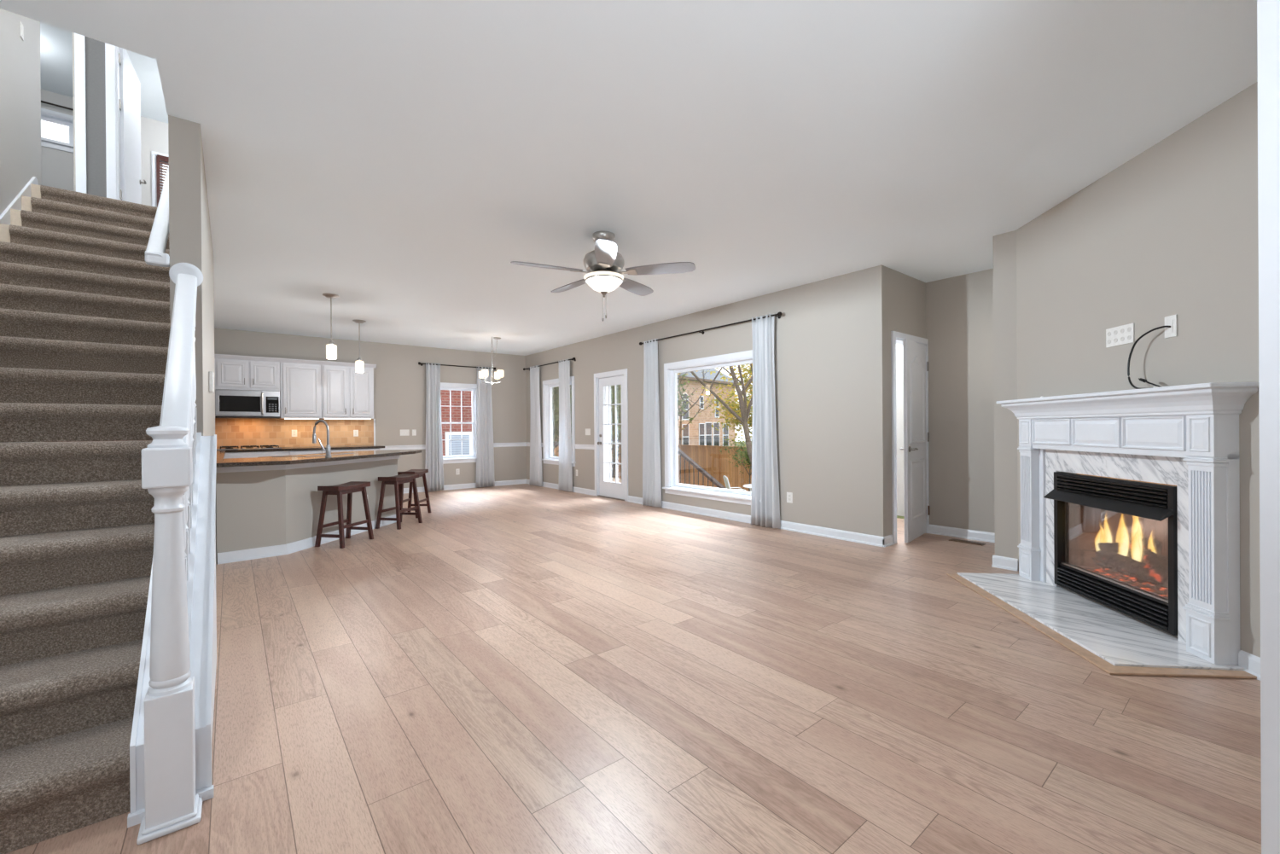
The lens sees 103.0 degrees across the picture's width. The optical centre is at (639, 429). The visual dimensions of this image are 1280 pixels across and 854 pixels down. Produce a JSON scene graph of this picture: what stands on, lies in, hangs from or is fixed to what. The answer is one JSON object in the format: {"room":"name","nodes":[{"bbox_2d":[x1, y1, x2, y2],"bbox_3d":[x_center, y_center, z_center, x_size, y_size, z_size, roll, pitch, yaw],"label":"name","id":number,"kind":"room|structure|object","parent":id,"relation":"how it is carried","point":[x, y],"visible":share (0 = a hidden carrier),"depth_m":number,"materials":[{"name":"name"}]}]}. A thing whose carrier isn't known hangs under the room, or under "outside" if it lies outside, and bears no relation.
{"room":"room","nodes":[
{"label":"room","id":0,"kind":"room"},
{"bbox_2d":[0,8,41,442],"bbox_3d":[-2.011,-1.627,0.359,0.140,5.630,10.270,-1,0,-39],"label":"wall","id":1,"kind":"structure","parent":0,"point":[20,155],"depth_m":3.93,"materials":[{"name":"paint"}]},
{"bbox_2d":[19,20,23,40],"bbox_3d":[-4.856,-3.129,3.999,0.008,0.115,0.070,-1,0,-39],"label":"light switch","id":2,"kind":"object","parent":1,"relation":"attached to","point":[21,27],"visible":1,"depth_m":3.99,"materials":[{"name":"white plastic"}]},
{"bbox_2d":[85,36,106,197],"bbox_3d":[-5.018,-3.212,5.486,5.900,2.440,0.120,-1,0,-39],"label":"wall","id":3,"kind":"structure","parent":0,"point":[95,49],"depth_m":5.08,"materials":[{"name":"grey paint"}]},
{"bbox_2d":[72,32,87,193],"bbox_3d":[-5.894,-3.043,4.770,0.975,2.120,0.138,-1,0,-39],"label":"door frame","id":4,"kind":"structure","parent":3,"relation":"in","point":[78,41],"depth_m":5.00,"materials":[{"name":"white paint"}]},
{"bbox_2d":[104,42,146,203],"bbox_3d":[-5.286,-3.050,5.753,0.925,2.120,0.909,-1,0,-39],"label":"door","id":5,"kind":"structure","parent":3,"relation":"in","point":[123,85],"depth_m":5.29,"materials":[{"name":"white paint"}]},
{"bbox_2d":[40,21,168,123],"bbox_3d":[-4.238,-4.485,4.501,5.900,0.100,8.300,-1,0,-39],"label":"ceiling","id":6,"kind":"structure","parent":0,"point":[55,43],"depth_m":6.28,"materials":[{"name":"paint"}]},
{"bbox_2d":[40,88,168,206],"bbox_3d":[-6.687,-3.204,7.563,5.900,2.440,0.150,-1,0,-39],"label":"wall","id":7,"kind":"structure","parent":0,"point":[57,165],"depth_m":6.76,"materials":[{"name":"paint"}]},
{"bbox_2d":[40,107,73,152],"bbox_3d":[-7.924,-3.917,6.539,1.040,0.490,0.200,-1,0,-39],"label":"window","id":8,"kind":"structure","parent":7,"relation":"in","point":[48,115],"depth_m":6.70,"materials":[{"name":"white paint"}]},
{"bbox_2d":[40,100,73,110],"bbox_3d":[-7.850,-4.222,6.483,1.350,0.023,0.082,-1,0,-39],"label":"curtain rod","id":9,"kind":"object","parent":7,"relation":"attached to","point":[43,101],"visible":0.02,"depth_m":6.64,"materials":[{"name":"brown metal"}]},
{"bbox_2d":[151,151,168,207],"bbox_3d":[-6.596,-3.435,7.606,1.040,1.060,0.200,-1,0,-39],"label":"window","id":10,"kind":"structure","parent":7,"relation":"in","point":[159,160],"depth_m":7.26,"materials":[{"name":"white paint"}]},
{"bbox_2d":[159,159,168,194],"bbox_3d":[-6.547,-3.482,7.552,0.850,0.854,0.025,-1,0,-39],"label":"blind","id":11,"kind":"object","parent":10,"relation":"attached to","point":[165,160],"depth_m":7.30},
{"bbox_2d":[168,115,216,563],"bbox_3d":[-3.190,-1.626,3.678,0.120,5.630,2.880,-1,0,-39],"label":"wall","id":12,"kind":"structure","parent":0,"point":[189,227],"depth_m":2.58,"materials":[{"name":"beige paint"}]},
{"bbox_2d":[145,165,169,267],"bbox_3d":[-3.254,-1.873,3.588,0.088,2.147,2.874,-1,0,-39],"label":"wall handrail","id":13,"kind":"object","parent":12,"relation":"attached to","point":[155,255],"visible":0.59,"depth_m":2.64,"materials":[{"name":"white paint"}]},
{"bbox_2d":[208,371,214,393],"bbox_3d":[-2.791,-0.306,3.313,0.024,0.135,0.080,-1,0,-39],"label":"thermostat","id":14,"kind":"object","parent":12,"relation":"attached to","point":[211,375],"visible":1,"depth_m":3.28,"materials":[{"name":"white plastic"}]},
{"bbox_2d":[214,327,526,488],"bbox_3d":[-4.517,-0.185,9.360,5.490,2.740,0.150,-1,0,-39],"label":"wall","id":15,"kind":"structure","parent":0,"point":[399,381],"depth_m":9.48,"materials":[{"name":"beige paint"}]},
{"bbox_2d":[214,358,280,391],"bbox_3d":[-6.014,-0.830,7.796,0.805,0.480,0.413,-1,0,-39],"label":"upper cabinet","id":16,"kind":"object","parent":15,"relation":"attached to","point":[229,374],"visible":0.99,"depth_m":7.66,"materials":[{"name":"white paint"}]},
{"bbox_2d":[215,389,280,418],"bbox_3d":[-5.990,-0.378,7.782,0.780,0.413,0.462,-1,0,-39],"label":"microwave","id":17,"kind":"object","parent":16,"relation":"attached to","point":[229,404],"visible":0.98,"depth_m":7.63,"materials":[{"name":"silver metal"}]},
{"bbox_2d":[214,354,376,367],"bbox_3d":[-5.493,-1.075,8.222,2.155,0.060,0.403,-1,0,-39],"label":"crown molding","id":18,"kind":"structure","parent":16,"relation":"attached to","point":[216,356],"depth_m":7.97,"materials":[{"name":"white paint"}]},
{"bbox_2d":[215,418,373,448],"bbox_3d":[-5.396,0.056,8.120,2.209,0.467,0.680,-1,0,-39],"label":"backsplash","id":19,"kind":"structure","parent":15,"relation":"attached to","point":[229,432],"depth_m":8.27,"materials":[{"name":"tile"}]},
{"bbox_2d":[291,430,296,436],"bbox_3d":[-5.656,0.066,8.330,0.075,0.115,0.007,-1,0,-39],"label":"wall outlet","id":20,"kind":"object","parent":19,"relation":"attached to","point":[293,432],"visible":1,"depth_m":8.33,"materials":[{"name":"white plastic"}]},
{"bbox_2d":[353,430,358,436],"bbox_3d":[-4.962,0.070,8.887,0.075,0.115,0.007,-1,0,-39],"label":"wall outlet","id":21,"kind":"object","parent":19,"relation":"attached to","point":[355,432],"visible":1,"depth_m":8.88,"materials":[{"name":"white plastic"}]},
{"bbox_2d":[373,418,375,445],"bbox_3d":[-4.735,0.049,9.079,0.025,0.467,0.012,-1,0,-39],"label":"backsplash edge","id":22,"kind":"object","parent":19,"relation":"attached to","point":[374,419],"visible":0.93,"depth_m":9.07,"materials":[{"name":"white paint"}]},
{"bbox_2d":[279,362,321,418],"bbox_3d":[-5.483,-0.625,8.222,0.545,0.900,0.413,-1,0,-39],"label":"upper cabinet","id":23,"kind":"object","parent":15,"relation":"attached to","point":[300,384],"visible":0.98,"depth_m":8.08,"materials":[{"name":"white paint"}]},
{"bbox_2d":[284,418,319,419],"bbox_3d":[-5.435,-0.166,8.180,0.460,0.018,0.040,-1,0,-39],"label":"light","id":24,"kind":"object","parent":23,"relation":"attached to","point":[284,418],"visible":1,"depth_m":8.16,"materials":[{"name":"beige plastic"}]},
{"bbox_2d":[320,365,373,418],"bbox_3d":[-4.970,-0.630,8.634,0.760,0.900,0.413,-1,0,-39],"label":"upper cabinet","id":25,"kind":"object","parent":15,"relation":"attached to","point":[346,393],"visible":0.98,"depth_m":8.48,"materials":[{"name":"white paint"}]},
{"bbox_2d":[324,418,370,419],"bbox_3d":[-4.919,-0.172,8.575,0.680,0.016,0.040,-1,0,-39],"label":"light","id":26,"kind":"object","parent":25,"relation":"attached to","point":[324,418],"visible":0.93,"depth_m":8.50,"materials":[{"name":"beige plastic"}]},
{"bbox_2d":[400,429,409,436],"bbox_3d":[-4.344,0.064,9.396,0.160,0.115,0.008,-1,0,-39],"label":"light switch","id":27,"kind":"object","parent":15,"relation":"attached to","point":[404,432],"visible":1,"depth_m":9.40,"materials":[{"name":"white plastic"}]},
{"bbox_2d":[412,429,416,436],"bbox_3d":[-4.216,0.062,9.499,0.070,0.115,0.008,-1,0,-39],"label":"light switch","id":28,"kind":"object","parent":15,"relation":"attached to","point":[414,431],"visible":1,"depth_m":9.50,"materials":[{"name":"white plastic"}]},
{"bbox_2d":[379,382,525,464],"bbox_3d":[-3.630,-0.118,10.041,2.955,1.570,0.200,-1,0,-39],"label":"window","id":29,"kind":"structure","parent":15,"relation":"in","point":[444,386],"depth_m":10.12,"materials":[{"name":"white paint"}]},
{"bbox_2d":[418,361,495,369],"bbox_3d":[-3.558,-1.230,9.975,1.514,0.059,0.100,-1,0,-39],"label":"curtain rod","id":30,"kind":"object","parent":15,"relation":"attached to","point":[419,363],"visible":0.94,"depth_m":9.88,"materials":[{"name":"brown metal"}]},
{"bbox_2d":[424,362,444,491],"bbox_3d":[-3.915,-0.041,9.651,0.351,2.418,0.098,-1,0,-39],"label":"curtain","id":31,"kind":"object","parent":30,"relation":"hanging from","point":[434,477],"visible":0.99,"depth_m":9.66,"materials":[{"name":"white fabric"}]},
{"bbox_2d":[475,366,494,487],"bbox_3d":[-3.143,-0.049,10.271,0.397,2.418,0.097,-1,0,-39],"label":"curtain","id":32,"kind":"object","parent":30,"relation":"hanging from","point":[485,450],"visible":0.95,"depth_m":10.28,"materials":[{"name":"white fabric"}]},
{"bbox_2d":[455,468,459,474],"bbox_3d":[-3.583,0.836,10.006,0.070,0.115,0.007,-1,0,-39],"label":"wall outlet","id":33,"kind":"object","parent":15,"relation":"attached to","point":[457,471],"visible":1,"depth_m":10.00,"materials":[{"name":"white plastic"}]},
{"bbox_2d":[403,479,526,493],"bbox_3d":[-3.579,1.129,9.997,2.950,0.095,0.026,-1,0,-39],"label":"baseboard","id":34,"kind":"structure","parent":15,"relation":"attached to","point":[515,481],"depth_m":10.11,"materials":[{"name":"white paint"}]},
{"bbox_2d":[0,0,1257,355],"bbox_3d":[-0.022,-1.637,4.158,8.000,0.120,13.900,-1,0,-39],"label":"ceiling","id":35,"kind":"structure","parent":0,"point":[394,160],"depth_m":2.70,"materials":[{"name":"paint"}]},
{"bbox_2d":[322,293,339,359],"bbox_3d":[-3.575,-1.185,5.894,0.170,0.736,0.170,-1,0,-39],"label":"pendant lamp","id":36,"kind":"object","parent":35,"relation":"hanging from","point":[331,349],"visible":1,"depth_m":5.87,"materials":[{"name":"white glass"}]},
{"bbox_2d":[352,320,366,372],"bbox_3d":[-4.020,-1.185,7.294,0.170,0.736,0.170,-1,0,-39],"label":"pendant lamp","id":37,"kind":"object","parent":35,"relation":"hanging from","point":[359,363],"visible":1,"depth_m":7.26,"materials":[{"name":"white glass"}]},
{"bbox_2d":[478,337,503,384],"bbox_3d":[-2.526,-1.161,8.627,0.366,0.814,0.410,-1,0,-25],"label":"chandelier","id":38,"kind":"object","parent":35,"relation":"hanging from","point":[483,374],"visible":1,"depth_m":8.63,"materials":[{"name":"white glass"}]},
{"bbox_2d":[510,231,695,321],"bbox_3d":[-0.331,-1.224,4.167,1.426,0.700,1.382,-1,0,-39],"label":"ceiling fan","id":39,"kind":"object","parent":35,"relation":"hanging from","point":[604,265],"visible":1,"depth_m":4.04,"materials":[{"name":"silver metal"}]},
{"bbox_2d":[5,483,1261,853],"bbox_3d":[-0.031,1.223,4.204,8.000,0.120,13.800,-1,0,-39],"label":"floor","id":40,"kind":"structure","parent":0,"point":[521,668],"depth_m":2.12,"materials":[{"name":"brown wood"}]},
{"bbox_2d":[0,176,216,853],"bbox_3d":[-3.190,-0.456,2.916,1.208,3.292,4.440,-1,0,-39],"label":"staircase","id":41,"kind":"structure","parent":40,"relation":"on","point":[85,322],"depth_m":2.16,"materials":[{"name":"brown carpet"}]},
{"bbox_2d":[136,262,203,844],"bbox_3d":[-1.822,0.173,2.022,0.139,2.019,1.405,-1,0,-39],"label":"newel post","id":42,"kind":"object","parent":40,"relation":"on","point":[172,805],"visible":1,"depth_m":1.51,"materials":[{"name":"white paint"}]},
{"bbox_2d":[225,448,379,455],"bbox_3d":[-5.406,0.761,8.123,2.180,0.868,0.658,-1,0,-39],"label":"base cabinet","id":43,"kind":"object","parent":40,"relation":"on","point":[287,452],"visible":0.09,"depth_m":7.98,"materials":[{"name":"white paint"}]},
{"bbox_2d":[224,451,281,459],"bbox_3d":[-5.707,0.699,7.476,0.740,0.720,0.070,-1,0,-39],"label":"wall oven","id":44,"kind":"object","parent":43,"relation":"attached to","point":[239,455],"visible":0.04,"depth_m":7.48,"materials":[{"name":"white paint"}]},
{"bbox_2d":[216,445,384,461],"bbox_3d":[-4.308,0.306,6.806,2.252,0.036,4.069,-1,0,-39],"label":"countertop","id":45,"kind":"structure","parent":43,"relation":"on","point":[220,454],"depth_m":7.83,"materials":[{"name":"stone"}]},
{"bbox_2d":[216,444,281,450],"bbox_3d":[-5.900,0.274,7.695,0.760,0.048,0.510,-1,0,-39],"label":"cooktop","id":46,"kind":"object","parent":45,"relation":"in","point":[247,447],"visible":1,"depth_m":7.58,"materials":[{"name":"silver metal"}]},
{"bbox_2d":[215,455,399,564],"bbox_3d":[-3.550,0.754,5.539,0.626,0.866,2.156,0,0,9],"label":"base cabinet","id":47,"kind":"object","parent":40,"relation":"on","point":[265,511],"visible":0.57,"depth_m":4.83,"materials":[{"name":"beige paint"}]},
{"bbox_2d":[216,449,421,467],"bbox_3d":[-3.438,0.302,5.642,1.009,0.036,2.647,0,0,14],"label":"countertop","id":48,"kind":"structure","parent":47,"relation":"on","point":[262,461],"depth_m":5.03,"materials":[{"name":"stone"}]},
{"bbox_2d":[275,453,350,456],"bbox_3d":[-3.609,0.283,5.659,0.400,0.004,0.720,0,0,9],"label":"sink","id":49,"kind":"object","parent":48,"relation":"in","point":[315,454],"visible":0.83,"depth_m":5.57,"materials":[{"name":"silver metal"}]},
{"bbox_2d":[312,419,331,457],"bbox_3d":[-3.261,0.094,5.198,0.198,0.380,0.083,0,0,1],"label":"faucet","id":50,"kind":"object","parent":48,"relation":"on","point":[328,450],"visible":1,"depth_m":5.20,"materials":[{"name":"silver metal"}]},
{"bbox_2d":[314,481,373,548],"bbox_3d":[-3.067,0.875,5.294,0.326,0.617,0.445,0,0,11],"label":"bar stool","id":51,"kind":"object","parent":40,"relation":"on","point":[348,488],"visible":1,"depth_m":5.18,"materials":[{"name":"brown wood"}]},
{"bbox_2d":[375,473,422,529],"bbox_3d":[-2.944,0.872,6.227,0.326,0.617,0.445,0,0,11],"label":"bar stool","id":52,"kind":"object","parent":40,"relation":"on","point":[401,479],"visible":1,"depth_m":6.08,"materials":[{"name":"brown wood"}]},
{"bbox_2d":[397,469,430,518],"bbox_3d":[-3.100,0.871,6.948,0.326,0.617,0.445,0,0,-1],"label":"bar stool","id":53,"kind":"object","parent":40,"relation":"on","point":[421,473],"visible":0.62,"depth_m":7.11,"materials":[{"name":"brown wood"}]},
{"bbox_2d":[948,538,985,545],"bbox_3d":[3.281,1.131,5.109,0.100,0.008,0.300,-1,0,-39],"label":"floor vent","id":54,"kind":"object","parent":40,"relation":"in","point":[951,539],"visible":1,"depth_m":5.09,"materials":[{"name":"brown metal"}]},
{"bbox_2d":[946,572,1256,679],"bbox_3d":[2.623,1.135,3.153,0.654,0.020,1.640,0,0,7],"label":"hearth","id":55,"kind":"object","parent":40,"relation":"on","point":[1115,642],"visible":0.87,"depth_m":2.83,"materials":[{"name":"white stone"}]},
{"bbox_2d":[525,265,890,536],"bbox_3d":[0.014,-0.216,7.986,0.150,2.740,7.670,-1,0,-39],"label":"wall","id":56,"kind":"structure","parent":0,"point":[831,335],"depth_m":5.62,"materials":[{"name":"beige paint"}]},
{"bbox_2d":[523,357,575,370],"bbox_3d":[-1.809,-1.273,10.040,0.101,0.059,2.054,-1,0,-39],"label":"curtain rod","id":57,"kind":"object","parent":56,"relation":"attached to","point":[573,358],"visible":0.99,"depth_m":9.93,"materials":[{"name":"brown metal"}]},
{"bbox_2d":[529,365,542,486],"bbox_3d":[-2.154,-0.072,10.444,0.096,2.448,0.468,-1,0,-39],"label":"curtain","id":58,"kind":"object","parent":57,"relation":"hanging from","point":[536,470],"visible":1,"depth_m":10.37,"materials":[{"name":"white fabric"}]},
{"bbox_2d":[558,358,572,491],"bbox_3d":[-1.415,-0.075,9.524,0.097,2.448,0.430,-1,0,-39],"label":"curtain","id":59,"kind":"object","parent":57,"relation":"hanging from","point":[565,480],"visible":1,"depth_m":9.46,"materials":[{"name":"white fabric"}]},
{"bbox_2d":[525,479,594,495],"bbox_3d":[-1.616,1.114,9.888,0.026,0.095,2.655,-1,0,-39],"label":"baseboard","id":60,"kind":"structure","parent":56,"relation":"attached to","point":[578,490],"depth_m":9.35,"materials":[{"name":"white paint"}]},
{"bbox_2d":[541,376,593,466],"bbox_3d":[-1.335,-0.145,9.624,0.200,1.670,1.885,-1,0,-39],"label":"window","id":61,"kind":"structure","parent":56,"relation":"in","point":[550,387],"depth_m":10.15,"materials":[{"name":"white paint"}]},
{"bbox_2d":[585,428,590,435],"bbox_3d":[-0.927,0.048,9.031,0.008,0.115,0.160,-1,0,-39],"label":"light switch","id":62,"kind":"object","parent":56,"relation":"attached to","point":[587,430],"visible":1,"depth_m":9.02,"materials":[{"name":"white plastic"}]},
{"bbox_2d":[593,368,628,501],"bbox_3d":[-0.444,0.096,8.527,0.190,2.120,0.940,-1,0,-39],"label":"door","id":63,"kind":"structure","parent":56,"relation":"in","point":[610,387],"depth_m":8.57,"materials":[{"name":"white paint"}]},
{"bbox_2d":[639,311,781,345],"bbox_3d":[0.817,-1.300,6.772,0.101,0.059,2.559,-1,0,-39],"label":"curtain rod","id":64,"kind":"object","parent":56,"relation":"attached to","point":[778,315],"visible":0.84,"depth_m":6.53,"materials":[{"name":"brown metal"}]},
{"bbox_2d":[642,338,661,507],"bbox_3d":[0.170,-0.090,7.552,0.096,2.463,0.364,-1,0,-39],"label":"curtain","id":65,"kind":"object","parent":64,"relation":"hanging from","point":[651,448],"visible":1,"depth_m":7.51,"materials":[{"name":"white fabric"}]},
{"bbox_2d":[750,314,780,528],"bbox_3d":[1.445,-0.096,5.966,0.099,2.463,0.396,-1,0,-39],"label":"curtain","id":66,"kind":"object","parent":64,"relation":"hanging from","point":[765,513],"visible":1,"depth_m":5.95,"materials":[{"name":"white fabric"}]},
{"bbox_2d":[662,349,760,505],"bbox_3d":[0.969,-0.013,6.751,0.210,1.885,1.840,-1,0,-39],"label":"window","id":67,"kind":"structure","parent":56,"relation":"in","point":[672,486],"depth_m":7.17,"materials":[{"name":"white paint"}]},
{"bbox_2d":[627,495,884,546],"bbox_3d":[1.086,1.101,6.527,0.026,0.095,4.089,-1,0,-39],"label":"baseboard","id":68,"kind":"structure","parent":56,"relation":"attached to","point":[813,530],"depth_m":5.74,"materials":[{"name":"white paint"}]},
{"bbox_2d":[786,492,792,503],"bbox_3d":[1.698,0.776,5.775,0.007,0.120,0.075,-1,0,-39],"label":"wall outlet","id":69,"kind":"object","parent":56,"relation":"attached to","point":[789,495],"visible":1,"depth_m":5.77,"materials":[{"name":"white plastic"}]},
{"bbox_2d":[882,535,894,547],"bbox_3d":[2.437,1.095,4.991,0.184,0.095,0.026,-1,0,-39],"label":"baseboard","id":70,"kind":"structure","parent":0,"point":[888,539],"depth_m":4.98,"materials":[{"name":"white paint"}]},
{"bbox_2d":[896,343,904,516],"bbox_3d":[2.698,-0.233,6.210,1.810,2.740,1.300,-1,0,-39],"label":"wall","id":71,"kind":"structure","parent":0,"point":[899,355],"depth_m":6.64,"materials":[{"name":"paint"}]},
{"bbox_2d":[889,267,926,535],"bbox_3d":[2.819,-0.232,5.397,0.980,2.740,0.120,-1,0,-39],"label":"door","id":72,"kind":"structure","parent":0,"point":[907,294],"depth_m":5.24,"materials":[{"name":"beige paint"}]},
{"bbox_2d":[890,331,929,544],"bbox_3d":[2.839,0.078,5.311,0.819,2.120,0.278,-1,0,-39],"label":"door","id":73,"kind":"structure","parent":72,"relation":"attached to","point":[915,348],"depth_m":5.18,"materials":[{"name":"white paint"}]},
{"bbox_2d":[925,268,994,533],"bbox_3d":[3.521,-0.237,5.210,0.120,2.740,1.050,-1,0,-39],"label":"wall","id":74,"kind":"structure","parent":0,"point":[959,310],"depth_m":5.32,"materials":[{"name":"beige paint"}]},
{"bbox_2d":[926,524,994,542],"bbox_3d":[3.436,1.087,5.215,0.026,0.095,0.930,-1,0,-39],"label":"baseboard","id":75,"kind":"structure","parent":74,"relation":"attached to","point":[933,529],"depth_m":5.30,"materials":[{"name":"white paint"}]},
{"bbox_2d":[992,230,1018,558],"bbox_3d":[3.393,-0.234,4.460,1.020,2.740,0.200,-1,0,-39],"label":"wall","id":76,"kind":"structure","parent":0,"point":[1004,245],"depth_m":4.16,"materials":[{"name":"beige paint"}]},
{"bbox_2d":[1016,81,1260,657],"bbox_3d":[2.986,-0.228,3.206,0.100,2.740,1.874,0,0,6],"label":"wall","id":77,"kind":"structure","parent":0,"point":[1173,229],"depth_m":2.80,"materials":[{"name":"beige paint"}]},
{"bbox_2d":[991,554,1018,571],"bbox_3d":[2.978,1.093,4.156,0.026,0.095,0.174,-1,0,-39],"label":"baseboard","id":78,"kind":"structure","parent":77,"relation":"attached to","point":[1003,562],"depth_m":4.15,"materials":[{"name":"white paint"}]},
{"bbox_2d":[1043,471,1177,635],"bbox_3d":[3.088,0.700,3.137,0.536,0.792,0.910,0,0,6],"label":"fireplace insert","id":79,"kind":"object","parent":77,"relation":"in","point":[1115,540],"visible":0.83,"depth_m":3.07,"materials":[{"name":"black metal"}]},
{"bbox_2d":[1043,489,1176,521],"bbox_3d":[2.860,0.458,3.161,0.080,0.060,0.910,0,0,6],"label":"hood","id":80,"kind":"object","parent":79,"relation":"attached to","point":[1157,511],"depth_m":3.03,"materials":[{"name":"black metal"}]},
{"bbox_2d":[1045,448,1188,644],"bbox_3d":[2.919,0.633,3.155,0.034,0.978,1.128,0,0,6],"label":"marble surround","id":81,"kind":"object","parent":77,"relation":"attached to","point":[1168,470],"visible":0.48,"depth_m":2.95,"materials":[{"name":"white stone"}]},
{"bbox_2d":[1105,322,1134,347],"bbox_3d":[2.917,-0.570,3.096,0.008,0.115,0.200,0,0,6],"label":"outlet plate","id":82,"kind":"object","parent":77,"relation":"attached to","point":[1122,334],"visible":1,"depth_m":3.09,"materials":[{"name":"white plastic"}]},
{"bbox_2d":[996,382,1258,664],"bbox_3d":[2.827,0.452,3.164,0.218,1.340,1.680,0,0,6],"label":"fireplace mantel","id":83,"kind":"object","parent":77,"relation":"attached to","point":[1198,423],"visible":0.99,"depth_m":2.55,"materials":[{"name":"white paint"}]},
{"bbox_2d":[996,382,1258,404],"bbox_3d":[2.822,-0.207,3.163,0.217,0.022,1.680,0,0,6],"label":"shelf","id":84,"kind":"object","parent":83,"relation":"attached to","point":[1212,386],"depth_m":2.70,"materials":[{"name":"white paint"}]},
{"bbox_2d":[1164,314,1177,338],"bbox_3d":[2.881,-0.557,2.763,0.009,0.117,0.070,0,0,6],"label":"cable plate","id":85,"kind":"object","parent":77,"relation":"attached to","point":[1172,321],"visible":1,"depth_m":2.75,"materials":[{"name":"white plastic"}]},
{"bbox_2d":[1127,325,1170,389],"bbox_3d":[2.814,-0.391,2.845,0.102,0.346,0.221,0,0,-11],"label":"power cable","id":86,"kind":"object","parent":85,"relation":"attached to","point":[1161,327],"visible":0.86,"depth_m":2.89,"materials":[{"name":"black plastic"}]},
{"bbox_2d":[1238,650,1260,680],"bbox_3d":[2.840,1.098,2.353,0.026,0.095,0.138,0,0,6],"label":"baseboard","id":87,"kind":"structure","parent":77,"relation":"attached to","point":[1251,663],"depth_m":2.37,"materials":[{"name":"white paint"}]},
{"bbox_3d":[2.147,-0.217,1.636,2.160,2.740,0.140,-1,0,-39],"label":"wall","id":88,"kind":"structure","parent":0,"visible":0},
{"bbox_2d":[1256,0,1279,853],"bbox_3d":[1.327,-0.210,0.976,0.106,2.740,0.178,-1,0,-39],"label":"trim","id":89,"kind":"structure","parent":88,"relation":"attached to","point":[1268,11],"depth_m":1.01,"materials":[{"name":"white paint"}]},
{"label":"outside","id":90,"kind":"structure","parent":0,"visible":0},
{"bbox_2d":[735,441,904,518],"bbox_3d":[21.838,2.356,36.788,69.900,0.100,90.000,-1,0,-39],"label":"ground","id":91,"kind":"structure","parent":90,"point":[898,516],"depth_m":40.75,"materials":[{"name":"green plant"}]},
{"bbox_2d":[677,372,697,438],"bbox_3d":[-0.584,-1.307,20.768,8.447,7.676,5.833,-1,0,-31],"label":"tree","id":92,"kind":"object","parent":91,"relation":"on","point":[679,401],"visible":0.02,"depth_m":22.34,"materials":[{"name":"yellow plant"}]},
{"bbox_2d":[676,368,729,444],"bbox_3d":[2.025,-1.139,28.592,6.512,7.252,6.132,0,0,5],"label":"tree","id":93,"kind":"object","parent":91,"relation":"on","point":[703,374],"visible":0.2,"depth_m":28.04,"materials":[{"name":"grey plant"}]},
{"bbox_2d":[676,368,738,446],"bbox_3d":[-0.338,-3.554,51.517,12.120,11.990,21.715,0,0,40],"label":"brick house","id":94,"kind":"structure","parent":91,"relation":"on","point":[701,432],"depth_m":51.08,"materials":[{"name":"brown brick"}]},
{"bbox_2d":[677,363,752,464],"bbox_3d":[3.365,-2.421,16.297,7.011,9.940,6.518,-1,0,-39],"label":"tree","id":95,"kind":"object","parent":91,"relation":"on","point":[744,412],"visible":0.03,"depth_m":16.34,"materials":[{"name":"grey plant"}]},
{"bbox_2d":[692,363,752,446],"bbox_3d":[5.281,-0.688,20.698,4.610,6.325,6.176,0,0,44],"label":"tree","id":96,"kind":"object","parent":91,"relation":"on","point":[736,408],"visible":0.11,"depth_m":20.01,"materials":[{"name":"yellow plant"}]},
{"bbox_2d":[722,475,746,491],"bbox_3d":[2.962,1.970,15.890,0.677,1.069,0.572,0,0,-4],"label":"patio chair","id":97,"kind":"object","parent":91,"relation":"on","point":[725,479],"visible":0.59,"depth_m":15.84,"materials":[{"name":"white paint"}]},
{"bbox_2d":[719,436,751,491],"bbox_3d":[3.929,1.305,17.970,2.181,2.379,2.270,-1,0,-39],"label":"tree","id":98,"kind":"object","parent":91,"relation":"on","point":[744,452],"visible":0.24,"depth_m":18.11,"materials":[{"name":"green plant"}]},
{"bbox_2d":[743,483,751,491],"bbox_3d":[3.838,2.131,15.842,1.240,0.742,1.240,-1,0,-39],"label":"patio table","id":99,"kind":"object","parent":91,"relation":"on","point":[749,485],"visible":0.2,"depth_m":15.84,"materials":[{"name":"white paint"}]},
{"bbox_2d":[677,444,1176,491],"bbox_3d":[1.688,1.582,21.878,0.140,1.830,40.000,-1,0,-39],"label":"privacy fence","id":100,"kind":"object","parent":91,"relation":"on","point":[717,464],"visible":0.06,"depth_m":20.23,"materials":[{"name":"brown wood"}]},
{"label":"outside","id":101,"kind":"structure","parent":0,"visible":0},
{"bbox_3d":[-22.336,2.720,27.102,11.100,0.100,49.750,-1,0,-39],"label":"ground","id":102,"kind":"structure","parent":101,"visible":0},
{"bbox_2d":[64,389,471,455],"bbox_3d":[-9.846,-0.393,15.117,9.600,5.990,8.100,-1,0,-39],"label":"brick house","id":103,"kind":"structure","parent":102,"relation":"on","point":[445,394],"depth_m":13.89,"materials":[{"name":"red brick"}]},
{"bbox_3d":[-0.463,1.866,10.494,2.200,1.350,4.250,-1,0,-39],"label":"deck","id":104,"kind":"object","parent":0,"visible":0},
{"bbox_2d":[677,447,727,488],"bbox_3d":[1.037,1.354,8.623,0.100,2.360,1.610,-1,0,-39],"label":"stair railing","id":105,"kind":"object","parent":104,"relation":"attached to","point":[680,452],"visible":0.3,"depth_m":8.67,"materials":[{"name":"grey wood"}]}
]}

